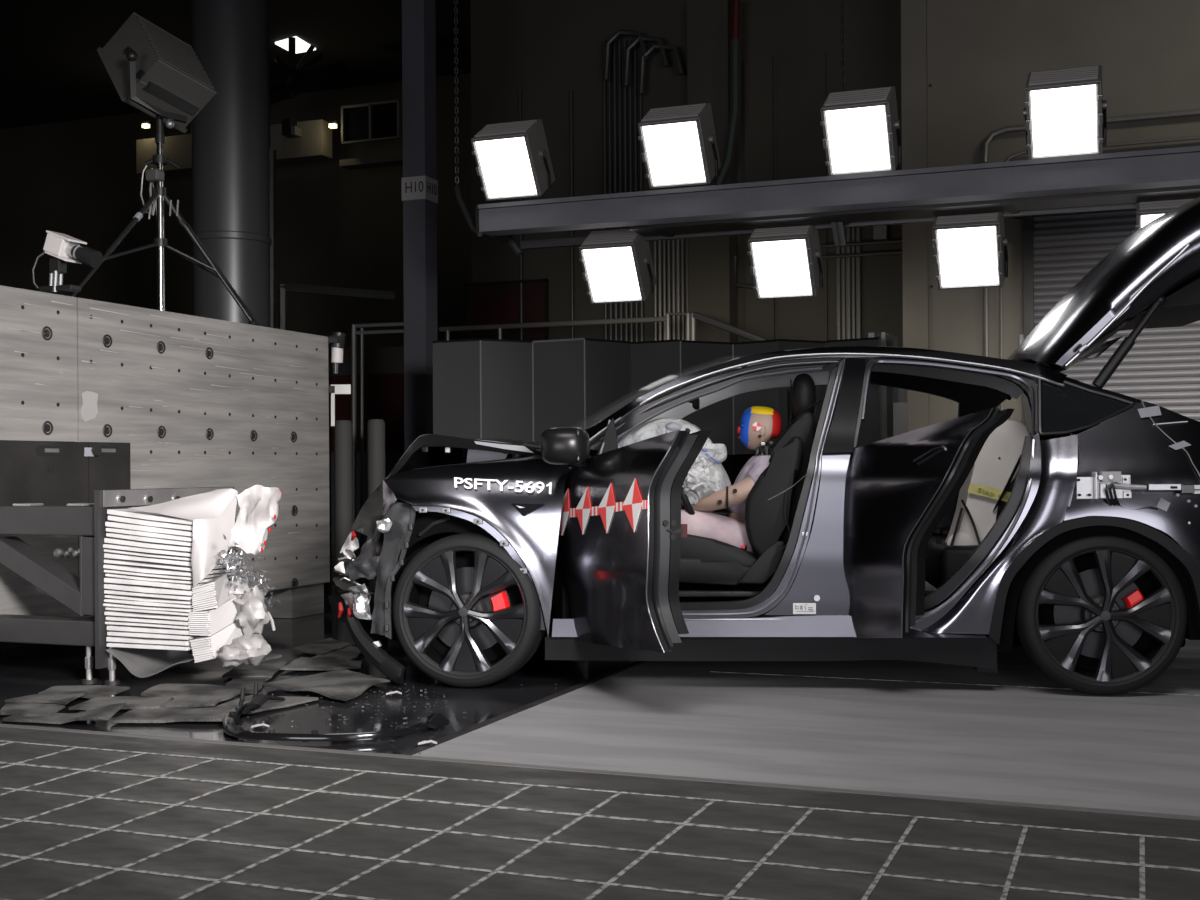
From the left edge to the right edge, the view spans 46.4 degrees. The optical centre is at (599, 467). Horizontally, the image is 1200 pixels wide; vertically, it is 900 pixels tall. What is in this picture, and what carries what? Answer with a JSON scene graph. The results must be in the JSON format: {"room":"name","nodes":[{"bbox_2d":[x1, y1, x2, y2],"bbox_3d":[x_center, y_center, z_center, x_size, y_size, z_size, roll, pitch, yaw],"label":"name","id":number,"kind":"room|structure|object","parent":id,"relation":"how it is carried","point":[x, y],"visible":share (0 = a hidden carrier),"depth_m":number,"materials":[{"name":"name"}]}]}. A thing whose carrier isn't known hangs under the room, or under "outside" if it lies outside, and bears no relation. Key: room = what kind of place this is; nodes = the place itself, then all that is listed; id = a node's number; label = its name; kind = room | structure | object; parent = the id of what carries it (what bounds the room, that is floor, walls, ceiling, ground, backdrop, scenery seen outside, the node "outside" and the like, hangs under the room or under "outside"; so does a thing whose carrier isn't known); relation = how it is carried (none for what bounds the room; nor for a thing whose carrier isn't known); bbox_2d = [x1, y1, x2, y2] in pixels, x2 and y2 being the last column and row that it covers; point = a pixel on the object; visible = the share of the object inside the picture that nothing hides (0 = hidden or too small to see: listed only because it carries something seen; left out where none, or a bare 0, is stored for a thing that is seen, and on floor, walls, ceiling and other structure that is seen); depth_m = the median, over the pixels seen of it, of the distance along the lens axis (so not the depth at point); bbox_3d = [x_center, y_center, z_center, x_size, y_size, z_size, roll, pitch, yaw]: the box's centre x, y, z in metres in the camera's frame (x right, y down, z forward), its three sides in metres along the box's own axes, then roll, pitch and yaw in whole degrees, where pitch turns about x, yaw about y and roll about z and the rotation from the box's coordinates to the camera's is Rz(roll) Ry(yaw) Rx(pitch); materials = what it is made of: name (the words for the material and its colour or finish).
{"room":"test facility","nodes":[
{"label":"test facility","id":0,"kind":"room"},
{"bbox_2d":[136,118,331,175],"bbox_3d":[-6.050,-5.210,22.794,3.600,0.576,0.500,0,0,21],"label":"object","id":1,"kind":"structure","parent":0,"point":[293,141],"depth_m":22.38,"materials":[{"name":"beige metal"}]},
{"bbox_2d":[141,121,153,128],"bbox_3d":[-7.513,-5.676,23.230,0.160,0.100,0.140,0,0,21],"label":"wall lamp","id":2,"kind":"object","parent":1,"relation":"attached to","point":[146,124],"visible":1,"depth_m":23.18,"materials":[{"name":"beige"}]},
{"bbox_2d":[0,0,470,128],"bbox_3d":[3.199,-6.700,8.397,44.000,0.200,34.000,0,0,21],"label":"ceiling","id":3,"kind":"structure","parent":0,"point":[52,69],"depth_m":21.52,"materials":[{"name":"black"}]},
{"bbox_2d":[275,36,315,53],"bbox_3d":[-4.723,-6.546,21.677,0.490,0.050,0.689,0,0,21],"label":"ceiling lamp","id":4,"kind":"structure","parent":3,"relation":"attached to","point":[301,46],"depth_m":21.64,"materials":[{"name":"white"}]},
{"bbox_2d":[454,0,458,185],"bbox_3d":[-1.164,-4.371,11.264,0.026,4.340,0.027,0,0,37],"label":"chain","id":5,"kind":"object","parent":3,"relation":"hanging from","point":[455,3],"visible":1,"depth_m":11.26,"materials":[{"name":"grey metal"}]},
{"bbox_2d":[454,146,1199,255],"bbox_3d":[3.787,-1.979,9.338,10.634,0.630,0.760,0,0,21],"label":"beam","id":6,"kind":"structure","parent":5,"relation":"hanging from","point":[1120,180],"depth_m":9.85,"materials":[{"name":"metal"}]},
{"bbox_2d":[471,119,554,200],"bbox_3d":[-0.660,-2.344,10.686,0.520,0.594,0.550,0,0,21],"label":"floodlight","id":7,"kind":"object","parent":6,"relation":"attached to","point":[513,160],"visible":1,"depth_m":10.56,"materials":[{"name":"grey"}]},
{"bbox_2d":[475,137,536,197],"bbox_3d":[-0.708,-2.259,10.561,0.396,0.380,0.242,0,0,21],"label":"lamp","id":8,"kind":"object","parent":7,"relation":"attached to","point":[503,168],"depth_m":10.55,"materials":[{"name":"white"}]},
{"bbox_2d":[579,228,656,303],"bbox_3d":[0.143,-1.602,11.128,0.520,0.594,0.550,0,0,21],"label":"floodlight","id":9,"kind":"object","parent":6,"relation":"hanging from","point":[617,264],"visible":0.99,"depth_m":11.00,"materials":[{"name":"silver metal"}]},
{"bbox_2d":[583,247,640,300],"bbox_3d":[0.096,-1.517,11.003,0.396,0.380,0.242,0,0,21],"label":"lamp","id":10,"kind":"object","parent":9,"relation":"attached to","point":[609,274],"depth_m":10.99,"materials":[{"name":"white"}]},
{"bbox_2d":[638,103,720,188],"bbox_3d":[0.582,-2.342,10.207,0.520,0.594,0.550,0,0,21],"label":"floodlight","id":11,"kind":"object","parent":6,"relation":"on","point":[679,143],"visible":1,"depth_m":10.08,"materials":[{"name":"silver metal"}]},
{"bbox_2d":[643,121,705,184],"bbox_3d":[0.534,-2.258,10.082,0.396,0.380,0.242,0,0,21],"label":"lamp","id":12,"kind":"object","parent":11,"relation":"attached to","point":[672,152],"depth_m":10.07,"materials":[{"name":"white"}]},
{"bbox_2d":[748,225,823,299],"bbox_3d":[1.415,-1.579,10.637,0.520,0.594,0.550,0,0,21],"label":"floodlight","id":13,"kind":"object","parent":6,"relation":"hanging from","point":[786,262],"visible":0.97,"depth_m":10.50,"materials":[{"name":"silver metal"}]},
{"bbox_2d":[752,239,811,296],"bbox_3d":[1.367,-1.494,10.513,0.396,0.380,0.242,0,0,21],"label":"lamp","id":14,"kind":"object","parent":13,"relation":"attached to","point":[780,268],"depth_m":10.51,"materials":[{"name":"white"}]},
{"bbox_2d":[820,86,901,175],"bbox_3d":[1.818,-2.332,9.729,0.520,0.594,0.550,0,0,21],"label":"floodlight","id":15,"kind":"object","parent":6,"relation":"on","point":[861,128],"visible":1,"depth_m":9.60,"materials":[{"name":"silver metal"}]},
{"bbox_2d":[826,105,889,172],"bbox_3d":[1.771,-2.247,9.605,0.396,0.380,0.242,0,0,21],"label":"lamp","id":16,"kind":"object","parent":15,"relation":"attached to","point":[856,135],"depth_m":9.60,"materials":[{"name":"white"}]},
{"bbox_2d":[629,185,1199,236],"bbox_3d":[4.523,-1.857,9.103,9.093,0.070,0.350,0,0,21],"label":"tray","id":17,"kind":"object","parent":6,"relation":"on","point":[835,218],"depth_m":9.91,"materials":[{"name":"black metal"}]},
{"bbox_2d":[932,212,1007,289],"bbox_3d":[2.683,-1.592,10.148,0.520,0.594,0.550,0,0,21],"label":"floodlight","id":18,"kind":"object","parent":6,"relation":"hanging from","point":[971,251],"visible":0.97,"depth_m":10.01,"materials":[{"name":"silver metal"}]},
{"bbox_2d":[937,226,997,286],"bbox_3d":[2.635,-1.507,10.023,0.396,0.380,0.242,0,0,21],"label":"lamp","id":19,"kind":"object","parent":18,"relation":"attached to","point":[966,255],"depth_m":10.02,"materials":[{"name":"white glass"}]},
{"bbox_2d":[1023,65,1106,159],"bbox_3d":[3.071,-2.339,9.246,0.520,0.594,0.550,0,0,21],"label":"floodlight","id":20,"kind":"object","parent":6,"relation":"on","point":[1065,114],"visible":1,"depth_m":9.12,"materials":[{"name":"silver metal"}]},
{"bbox_2d":[1031,85,1096,156],"bbox_3d":[3.023,-2.254,9.122,0.396,0.380,0.242,0,0,21],"label":"lamp","id":21,"kind":"object","parent":20,"relation":"attached to","point":[1063,116],"depth_m":9.11,"materials":[{"name":"white"}]},
{"bbox_2d":[1132,198,1194,233],"bbox_3d":[3.950,-1.607,9.659,0.520,0.594,0.550,0,0,21],"label":"floodlight","id":22,"kind":"object","parent":6,"relation":"hanging from","point":[1146,212],"visible":0.3,"depth_m":9.49,"materials":[{"name":"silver metal"}]},
{"bbox_2d":[1142,214,1163,226],"bbox_3d":[3.902,-1.522,9.534,0.396,0.380,0.242,0,0,21],"label":"lamp","id":23,"kind":"object","parent":22,"relation":"attached to","point":[1146,218],"depth_m":9.49,"materials":[{"name":"white glass"}]},
{"bbox_2d":[840,0,844,91],"bbox_3d":[1.713,-4.604,9.939,0.026,3.940,0.027,0,0,37],"label":"chain","id":24,"kind":"object","parent":3,"relation":"hanging from","point":[841,3],"visible":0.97,"depth_m":9.94,"materials":[{"name":"grey metal"}]},
{"bbox_2d":[0,73,471,527],"bbox_3d":[-7.312,-2.735,25.539,30.000,7.600,0.400,0,0,21],"label":"wall","id":25,"kind":"structure","parent":0,"point":[337,226],"depth_m":24.61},
{"bbox_2d":[328,121,340,128],"bbox_3d":[-4.168,-5.362,21.939,0.160,0.100,0.140,0,0,21],"label":"wall lamp","id":26,"kind":"object","parent":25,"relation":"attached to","point":[332,124],"visible":1,"depth_m":21.89,"materials":[{"name":"beige"}]},
{"bbox_2d":[339,100,402,169],"bbox_3d":[-3.471,-5.178,21.821,1.286,0.892,0.460,0,0,21],"label":"window","id":27,"kind":"structure","parent":25,"relation":"in","point":[376,121],"depth_m":21.67,"materials":[{"name":"black glass"}]},
{"bbox_2d":[270,37,348,104],"bbox_3d":[-4.397,-5.647,19.968,1.804,0.950,0.240,0,0,21],"label":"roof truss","id":28,"kind":"object","parent":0,"point":[300,80],"visible":0.88,"depth_m":19.86,"materials":[{"name":"black metal"}]},
{"bbox_2d":[331,346,403,375],"bbox_3d":[-3.183,-1.450,19.393,1.188,0.400,0.100,0,0,21],"label":"wall","id":29,"kind":"structure","parent":0,"point":[380,360],"depth_m":19.29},
{"bbox_2d":[331,373,404,544],"bbox_3d":[-3.117,-0.003,18.835,1.096,2.488,0.100,0,0,21],"label":"wall","id":30,"kind":"structure","parent":0,"point":[383,393],"depth_m":18.75,"materials":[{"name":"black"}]},
{"bbox_2d":[0,528,1199,899],"bbox_3d":[3.247,1.102,8.397,40.000,0.215,46.000,0,0,21],"label":"floor","id":31,"kind":"structure","parent":0,"point":[860,779],"depth_m":4.45,"materials":[{"name":"concrete"}]},
{"bbox_2d":[0,487,233,685],"bbox_3d":[-2.530,0.572,7.248,0.889,0.927,1.120,0,0,21],"label":"support frame","id":32,"kind":"object","parent":31,"relation":"on","point":[84,595],"visible":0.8,"depth_m":6.71,"materials":[{"name":"metal"}]},
{"bbox_2d":[103,485,281,677],"bbox_3d":[-1.804,0.531,6.871,0.856,0.895,1.122,0,0,21],"label":"barrier","id":33,"kind":"object","parent":32,"relation":"attached to","point":[173,590],"visible":1,"depth_m":6.52,"materials":[{"name":"grey metal"}]},
{"bbox_2d":[117,494,124,503],"bbox_3d":[-2.292,0.152,6.705,0.007,0.052,0.052,0,0,21],"label":"bolt","id":34,"kind":"object","parent":33,"relation":"in","point":[120,497],"depth_m":6.69,"materials":[{"name":"metal"}]},
{"bbox_2d":[145,494,152,503],"bbox_3d":[-2.220,0.156,6.891,0.007,0.052,0.052,0,0,21],"label":"bolt","id":35,"kind":"object","parent":33,"relation":"in","point":[148,497],"depth_m":6.88,"materials":[{"name":"metal"}]},
{"bbox_2d":[0,285,329,649],"bbox_3d":[-3.787,0.065,7.978,2.109,1.956,4.960,0,0,21],"label":"block","id":36,"kind":"object","parent":31,"relation":"on","point":[197,401],"visible":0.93,"depth_m":8.39,"materials":[{"name":"metal"}]},
{"bbox_2d":[0,440,130,505],"bbox_3d":[-2.860,0.042,7.387,0.057,0.359,1.125,0,0,21],"label":"plate","id":37,"kind":"object","parent":36,"relation":"attached to","point":[49,473],"visible":0.96,"depth_m":7.39,"materials":[{"name":"metal"}]},
{"bbox_2d":[32,230,102,292],"bbox_3d":[-2.830,-1.099,7.476,0.386,0.328,0.145,0,0,21],"label":"camera","id":38,"kind":"object","parent":36,"relation":"on","point":[66,248],"visible":0.97,"depth_m":7.45,"materials":[{"name":"grey"}]},
{"bbox_2d":[77,246,102,267],"bbox_3d":[-2.705,-1.115,7.426,0.116,0.118,0.094,0,0,21],"label":"lens","id":39,"kind":"object","parent":38,"relation":"attached to","point":[88,256],"depth_m":7.40,"materials":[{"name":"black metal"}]},
{"bbox_2d":[71,115,260,325],"bbox_3d":[-2.635,-1.602,9.022,0.552,1.367,1.854,0,0,27],"label":"stand","id":40,"kind":"object","parent":36,"relation":"on","point":[157,199],"visible":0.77,"depth_m":8.98,"materials":[{"name":"silver metal"}]},
{"bbox_2d":[97,12,216,132],"bbox_3d":[-2.946,-2.570,9.220,0.748,0.788,0.676,0,0,45],"label":"floodlight","id":41,"kind":"object","parent":40,"relation":"on","point":[153,71],"visible":1,"depth_m":9.08,"materials":[{"name":"grey metal"}]},
{"bbox_2d":[327,332,345,373],"bbox_3d":[-1.929,-0.814,9.993,0.234,0.300,0.132,0,0,21],"label":"camera","id":42,"kind":"object","parent":36,"relation":"attached to","point":[337,340],"visible":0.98,"depth_m":9.95,"materials":[{"name":"black metal"}]},
{"bbox_2d":[328,385,350,425],"bbox_3d":[-1.895,-0.447,10.020,0.138,0.299,0.219,0,0,21],"label":"bracket","id":43,"kind":"object","parent":36,"relation":"attached to","point":[333,389],"visible":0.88,"depth_m":10.08,"materials":[{"name":"metal"}]},
{"bbox_2d":[0,637,389,723],"bbox_3d":[-1.709,0.994,6.746,1.857,0.066,2.597,0,0,42],"label":"tarp","id":44,"kind":"object","parent":31,"relation":"on","point":[341,684],"depth_m":6.20,"materials":[{"name":"black plastic"}]},
{"bbox_2d":[191,0,270,327],"bbox_3d":[-3.332,-2.759,12.641,0.703,7.600,0.703,0,0,21],"label":"round column","id":45,"kind":"structure","parent":31,"relation":"on","point":[230,38],"depth_m":12.35,"materials":[{"name":"grey metal"}]},
{"bbox_2d":[251,723,268,727],"bbox_3d":[-1.329,1.008,5.477,0.066,0.020,0.027,0,0,10],"label":"splinter","id":46,"kind":"object","parent":31,"relation":"on","point":[262,724],"visible":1,"depth_m":5.47,"materials":[{"name":"grey plastic"}]},
{"bbox_2d":[269,60,395,329],"bbox_3d":[-2.634,-1.452,13.500,1.323,4.958,0.093,0,0,0],"label":"frame","id":47,"kind":"object","parent":31,"relation":"on","point":[283,288],"visible":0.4,"depth_m":13.46,"materials":[{"name":"metal"}]},
{"bbox_2d":[223,683,448,740],"bbox_3d":[-1.214,0.965,5.616,1.157,0.106,0.742,0,0,39],"label":"trim","id":48,"kind":"structure","parent":31,"relation":"on","point":[231,727],"depth_m":5.30,"materials":[{"name":"black plastic"}]},
{"bbox_2d":[334,420,352,593],"bbox_3d":[-2.087,0.324,11.400,0.143,1.418,0.143,0,0,21],"label":"bollard","id":49,"kind":"object","parent":31,"relation":"on","point":[342,429],"visible":0.67,"depth_m":11.34,"materials":[{"name":"grey metal"}]},
{"bbox_2d":[367,419,384,593],"bbox_3d":[-1.819,0.319,11.400,0.143,1.425,0.143,0,0,21],"label":"bollard","id":50,"kind":"object","parent":31,"relation":"on","point":[375,427],"visible":0.55,"depth_m":11.34,"materials":[{"name":"grey metal"}]},
{"bbox_2d":[352,322,403,583],"bbox_3d":[-1.967,-0.100,12.401,0.478,2.372,0.041,0,0,0],"label":"rail","id":51,"kind":"object","parent":31,"relation":"on","point":[362,332],"visible":0.82,"depth_m":12.39,"materials":[{"name":"grey metal"}]},
{"bbox_2d":[386,691,401,694],"bbox_3d":[-0.920,1.006,6.254,0.066,0.020,0.027,0,0,10],"label":"splinter","id":52,"kind":"object","parent":31,"relation":"on","point":[391,692],"visible":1,"depth_m":6.25,"materials":[{"name":"grey plastic"}]},
{"bbox_2d":[242,675,555,753],"bbox_3d":[-1.067,1.019,6.067,1.580,0.007,1.734,0,0,21],"label":"debris","id":53,"kind":"object","parent":31,"relation":"on","point":[428,703],"visible":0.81,"depth_m":5.96,"materials":[{"name":"plastic"}]},
{"bbox_2d":[401,0,437,506],"bbox_3d":[-1.758,-2.769,13.661,0.264,7.600,0.264,0,0,21],"label":"steel column","id":54,"kind":"structure","parent":31,"relation":"on","point":[419,182],"depth_m":13.56,"materials":[{"name":"black metal"}]},
{"bbox_2d":[418,740,436,744],"bbox_3d":[-0.630,1.004,5.120,0.066,0.020,0.027,0,0,10],"label":"splinter","id":55,"kind":"object","parent":31,"relation":"on","point":[429,741],"visible":1,"depth_m":5.11,"materials":[{"name":"grey plastic"}]},
{"bbox_2d":[439,312,766,340],"bbox_3d":[-0.039,-0.343,15.771,3.935,2.726,0.080,0,0,21],"label":"handrail","id":56,"kind":"object","parent":31,"relation":"on","point":[691,319],"visible":0.6,"depth_m":15.57,"materials":[{"name":"grey metal"}]},
{"bbox_2d":[432,337,880,510],"bbox_3d":[0.455,-0.025,11.645,3.703,2.085,0.359,0,0,1],"label":"screen","id":57,"kind":"object","parent":31,"relation":"on","point":[483,388],"visible":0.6,"depth_m":11.63,"materials":[{"name":"grey"}]},
{"bbox_2d":[327,197,1199,694],"bbox_3d":[0.969,-0.170,6.830,4.619,2.371,2.710,0,0,7],"label":"car","id":58,"kind":"object","parent":31,"relation":"on","point":[1089,565],"visible":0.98,"depth_m":6.30,"materials":[{"name":"grey paint"}]},
{"bbox_2d":[540,427,589,464],"bbox_3d":[-0.157,-0.096,6.275,0.220,0.170,0.200,0,0,7],"label":"mirror","id":59,"kind":"object","parent":58,"relation":"attached to","point":[558,445],"depth_m":6.20,"materials":[{"name":"black plastic"}]},
{"bbox_2d":[665,422,680,429],"bbox_3d":[0.347,-0.195,6.648,0.077,0.041,0.041,0,0,7],"label":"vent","id":60,"kind":"object","parent":58,"relation":"attached to","point":[668,425],"depth_m":6.63,"materials":[{"name":"grey"}]},
{"bbox_2d":[689,398,699,409],"bbox_3d":[0.467,-0.351,7.287,0.140,0.099,0.195,0,0,21],"label":"mirror","id":61,"kind":"object","parent":58,"relation":"attached to","point":[695,403],"depth_m":7.18,"materials":[{"name":"black mirror"}]},
{"bbox_2d":[681,406,781,552],"bbox_3d":[0.493,0.151,6.824,0.866,0.895,0.552,0,0,0],"label":"crash test dummy","id":62,"kind":"object","parent":58,"relation":"on","point":[759,425],"visible":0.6,"depth_m":6.65,"materials":[{"name":"brown"}]},
{"bbox_2d":[945,419,1029,544],"bbox_3d":[1.848,0.095,6.723,0.394,0.708,0.325,0,0,7],"label":"seat","id":63,"kind":"object","parent":58,"relation":"attached to","point":[1000,453],"visible":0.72,"depth_m":6.59,"materials":[{"name":"plastic"}]},
{"bbox_2d":[868,332,906,439],"bbox_3d":[2.485,-0.069,12.046,0.224,2.147,0.629,0,0,21],"label":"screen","id":64,"kind":"object","parent":31,"relation":"on","point":[889,395],"visible":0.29,"depth_m":11.88,"materials":[{"name":"grey"}]},
{"bbox_2d":[893,402,908,435],"bbox_3d":[2.477,0.267,11.500,0.110,1.595,0.100,0,0,21],"label":"pedestal","id":65,"kind":"object","parent":31,"relation":"on","point":[900,409],"visible":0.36,"depth_m":11.46,"materials":[{"name":"grey"}]},
{"bbox_2d":[470,0,902,426],"bbox_3d":[3.518,-2.802,15.274,11.000,7.600,0.955,0,0,21],"label":"wall","id":66,"kind":"structure","parent":0,"point":[590,70],"depth_m":16.09,"materials":[{"name":"grey"}]},
{"bbox_2d":[464,279,547,341],"bbox_3d":[-1.146,-1.894,17.105,1.118,0.751,0.060,0,0,21],"label":"window","id":67,"kind":"structure","parent":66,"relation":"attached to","point":[486,303],"depth_m":17.10,"materials":[{"name":"black glass"}]},
{"bbox_2d":[901,0,1199,430],"bbox_3d":[9.800,-2.949,12.123,14.000,7.816,1.510,0,0,21],"label":"wall","id":68,"kind":"structure","parent":0,"point":[966,65],"depth_m":13.69,"materials":[{"name":"paint"}]},
{"bbox_2d":[1014,208,1199,432],"bbox_3d":[5.775,-0.863,12.824,3.800,3.695,0.310,0,0,21],"label":"door","id":69,"kind":"structure","parent":68,"relation":"in","point":[1162,367],"depth_m":13.31,"materials":[{"name":"metal"}]},
{"bbox_2d":[1014,208,1135,218],"bbox_3d":[5.762,-2.571,12.819,3.800,0.280,0.300,0,0,21],"label":"hood","id":70,"kind":"object","parent":69,"relation":"attached to","point":[1122,212],"depth_m":13.36,"materials":[{"name":"metal"}]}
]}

